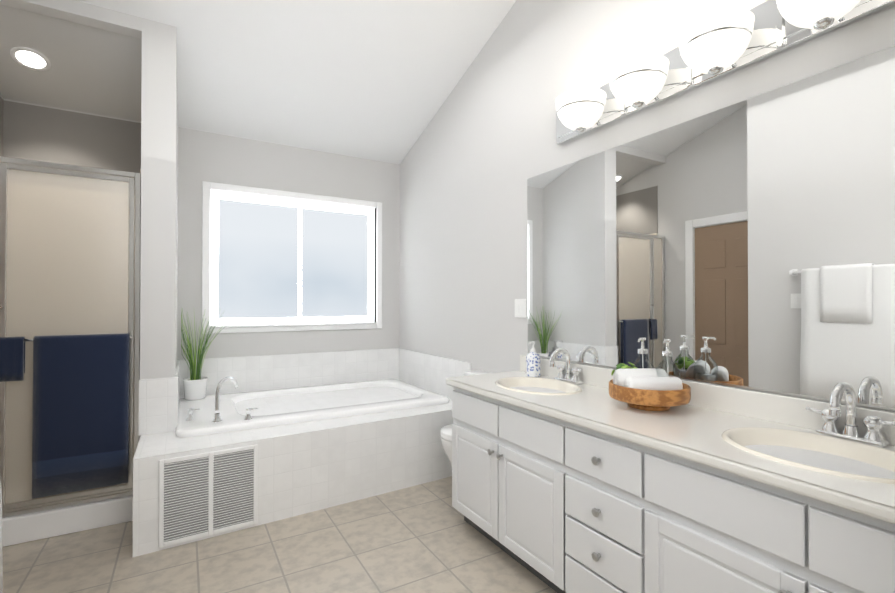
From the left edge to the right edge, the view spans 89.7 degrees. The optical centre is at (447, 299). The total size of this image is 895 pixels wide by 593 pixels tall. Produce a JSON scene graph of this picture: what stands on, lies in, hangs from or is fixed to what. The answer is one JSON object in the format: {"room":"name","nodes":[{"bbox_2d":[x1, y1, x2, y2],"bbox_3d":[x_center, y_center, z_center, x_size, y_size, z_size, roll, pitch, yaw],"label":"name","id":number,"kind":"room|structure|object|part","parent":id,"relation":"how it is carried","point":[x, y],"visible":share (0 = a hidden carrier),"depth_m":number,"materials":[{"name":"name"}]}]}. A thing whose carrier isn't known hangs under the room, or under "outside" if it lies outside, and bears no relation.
{"room":"bathroom","nodes":[
{"label":"bathroom","id":0,"kind":"room"},
{"bbox_2d":[0,0,141,38],"bbox_3d":[-2.221,-1.855,2.522,0.852,0.500,0.100,0,-1,-30],"label":"lintel","id":1,"kind":"object","parent":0,"point":[83,13],"visible":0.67,"depth_m":2.57,"materials":[{"name":"white paint"}]},
{"bbox_2d":[139,18,177,439],"bbox_3d":[-1.990,-0.400,3.137,0.178,3.400,0.950,0,-1,-30],"label":"partition column","id":2,"kind":"structure","parent":0,"point":[159,224],"depth_m":2.73,"materials":[{"name":"white paint"}]},
{"bbox_2d":[3,98,399,359],"bbox_3d":[-1.829,-0.294,3.849,3.280,3.200,0.120,0,-1,-30],"label":"wall","id":3,"kind":"structure","parent":0,"point":[215,157],"depth_m":3.96,"materials":[{"name":"white paint"}]},
{"bbox_2d":[202,181,381,333],"bbox_3d":[-1.345,-0.337,4.101,1.566,1.246,0.125,0,-1,-30],"label":"window","id":4,"kind":"structure","parent":3,"relation":"in","point":[273,260],"depth_m":4.05,"materials":[{"name":"white glass"}]},
{"bbox_2d":[3,476,556,592],"bbox_3d":[-0.324,1.315,1.258,3.280,0.060,6.090,0,-1,-30],"label":"floor","id":5,"kind":"structure","parent":0,"point":[424,538],"depth_m":2.25,"materials":[{"name":"tile"}]},
{"bbox_2d":[0,4,141,546],"bbox_3d":[-2.420,-0.175,2.849,0.848,2.946,1.007,0,-1,-30],"label":"shower","id":6,"kind":"object","parent":5,"relation":"on","point":[70,218],"visible":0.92,"depth_m":2.55,"materials":[{"name":"white"}]},
{"bbox_2d":[10,47,50,70],"bbox_3d":[-2.617,-1.507,2.828,0.190,0.063,0.183,0,-1,-30],"label":"recessed light","id":7,"kind":"object","parent":6,"relation":"in","point":[30,58],"visible":1,"depth_m":2.82,"materials":[{"name":"white glass"}]},
{"bbox_3d":[-2.198,0.199,2.465,0.848,1.909,0.092,0,-1,-30],"label":"door frame","id":8,"kind":"part","parent":6,"relation":"part of","materials":[{"name":"silver metal"}]},
{"bbox_2d":[132,309,470,557],"bbox_3d":[-1.035,0.679,3.400,2.110,1.246,1.439,0,-1,-30],"label":"tub","id":9,"kind":"object","parent":5,"relation":"on","point":[226,445],"visible":0.98,"depth_m":2.88,"materials":[{"name":"tile"}]},
{"bbox_2d":[159,444,257,547],"bbox_3d":[-1.282,1.052,2.440,0.475,0.448,0.036,0,-1,-30],"label":"vent grille","id":10,"kind":"object","parent":9,"relation":"attached to","point":[209,492],"depth_m":2.43,"materials":[{"name":"grey metal"}]},
{"bbox_2d":[186,376,257,422],"bbox_3d":[-1.435,0.633,2.865,0.399,0.268,0.238,0,-1,-30],"label":"faucet","id":11,"kind":"object","parent":9,"relation":"on","point":[228,418],"depth_m":2.85,"materials":[{"name":"silver metal"}]},
{"bbox_2d":[440,370,490,468],"bbox_3d":[0.161,0.907,3.004,0.438,0.785,0.420,0,-1,-30],"label":"toilet","id":12,"kind":"object","parent":5,"relation":"on","point":[446,436],"visible":0.19,"depth_m":2.92,"materials":[{"name":"white ceramic"}]},
{"bbox_2d":[446,368,894,592],"bbox_3d":[0.798,0.869,1.778,0.577,0.840,2.250,0,-1,-30],"label":"bathroom vanity","id":13,"kind":"object","parent":5,"relation":"on","point":[568,476],"depth_m":1.53,"materials":[{"name":"white"}]},
{"bbox_2d":[446,355,894,523],"bbox_3d":[0.800,0.471,1.782,0.573,0.243,2.250,0,-1,-30],"label":"countertop","id":14,"kind":"structure","parent":13,"relation":"on","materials":[{"name":"white stone"}]},
{"bbox_2d":[526,341,540,376],"bbox_3d":[0.505,0.352,2.665,0.092,0.206,0.084,0,-1,-30],"label":"soap dispenser","id":15,"kind":"object","parent":14,"relation":"on","point":[533,363],"visible":1,"depth_m":2.63,"materials":[{"name":"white ceramic"}]},
{"bbox_2d":[482,372,597,395],"bbox_3d":[0.467,0.519,2.358,0.390,0.155,0.510,0,-1,-30],"label":"sink","id":16,"kind":"object","parent":14,"relation":"in","point":[542,385],"depth_m":2.49,"materials":[{"name":"white ceramic"}]},
{"bbox_2d":[546,348,585,379],"bbox_3d":[0.621,0.359,2.449,0.165,0.189,0.218,0,-1,-30],"label":"faucet","id":17,"kind":"object","parent":14,"relation":"on","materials":[{"name":"silver metal"}]},
{"bbox_2d":[609,337,690,410],"bbox_3d":[0.839,0.307,1.882,0.312,0.283,0.312,0,-1,-30],"label":"tray","id":18,"kind":"object","parent":14,"relation":"on","point":[652,388],"visible":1,"depth_m":1.80,"materials":[{"name":"brown wood"}]},
{"bbox_2d":[611,362,635,374],"bbox_3d":[0.776,0.333,1.960,0.105,0.119,0.112,0,-1,-30],"label":"plant","id":19,"kind":"object","parent":18,"relation":"on","point":[629,369],"depth_m":1.94,"materials":[{"name":"green plant"}]},
{"bbox_2d":[631,337,653,367],"bbox_3d":[0.848,0.279,1.957,0.100,0.226,0.098,0,-1,-30],"label":"bottle","id":20,"kind":"object","parent":18,"relation":"on","point":[642,351],"depth_m":1.95,"materials":[{"name":"clear glass"}]},
{"bbox_2d":[656,339,680,378],"bbox_3d":[0.914,0.279,1.871,0.100,0.226,0.098,0,-1,-30],"label":"bottle","id":21,"kind":"object","parent":18,"relation":"on","point":[660,372],"depth_m":1.87,"materials":[{"name":"clear glass"}]},
{"bbox_2d":[690,416,894,487],"bbox_3d":[1.080,0.511,1.309,0.390,0.155,0.510,0,-1,-30],"label":"sink","id":22,"kind":"object","parent":14,"relation":"in","point":[848,455],"depth_m":1.42,"materials":[{"name":"white ceramic"}]},
{"bbox_2d":[806,382,894,443],"bbox_3d":[1.233,0.350,1.400,0.165,0.189,0.218,0,-1,-30],"label":"faucet","id":23,"kind":"object","parent":14,"relation":"on","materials":[{"name":"silver metal"}]},
{"bbox_2d":[77,0,515,163],"bbox_3d":[-0.289,-2.124,1.307,3.240,1.534,6.090,0,-1,-30],"label":"ceiling","id":24,"kind":"structure","parent":0,"point":[377,80],"depth_m":3.23,"materials":[{"name":"white paint"}]},
{"bbox_2d":[399,0,894,411],"bbox_3d":[1.040,-0.909,2.073,0.120,4.400,6.090,0,-1,-30],"label":"wall","id":25,"kind":"structure","parent":0,"point":[484,148],"depth_m":2.99,"materials":[{"name":"white paint"}]},
{"bbox_2d":[515,299,525,317],"bbox_3d":[0.470,0.058,2.911,0.008,0.120,0.115,0,-1,-30],"label":"light switch","id":26,"kind":"object","parent":25,"relation":"attached to","point":[520,307],"visible":1,"depth_m":2.91,"materials":[{"name":"white plastic"}]},
{"bbox_2d":[520,356,894,439],"bbox_3d":[1.038,0.401,1.922,0.020,0.101,2.250,0,-1,-30],"label":"backsplash","id":27,"kind":"structure","parent":25,"relation":"attached to","point":[781,407],"depth_m":1.73,"materials":[{"name":"white stone"}]},
{"bbox_2d":[527,46,894,410],"bbox_3d":[1.065,-0.213,1.897,0.006,1.115,2.210,0,-1,-30],"label":"mirror","id":28,"kind":"object","parent":25,"relation":"attached to","point":[749,243],"visible":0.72,"depth_m":1.75,"materials":[{"name":"clear glass"}]},
{"bbox_2d":[555,0,894,144],"bbox_3d":[1.035,-0.975,1.689,0.273,0.254,1.990,0,-1,-30],"label":"light bar","id":29,"kind":"object","parent":25,"relation":"attached to","point":[715,45],"visible":1,"depth_m":1.69,"materials":[{"name":"white glass"}]},
{"bbox_3d":[-0.833,-0.928,-0.300,0.650,4.400,3.880,0,-1,-30],"label":"wall","id":30,"kind":"structure","parent":0,"visible":0},
{"bbox_2d":[0,478,2,592],"bbox_3d":[-1.100,0.283,0.924,0.131,1.118,0.800,0,-1,-30],"label":"towel rail","id":31,"kind":"object","parent":30,"relation":"attached to","point":[1,564],"visible":1,"depth_m":1.21,"materials":[{"name":"white"}]}
]}

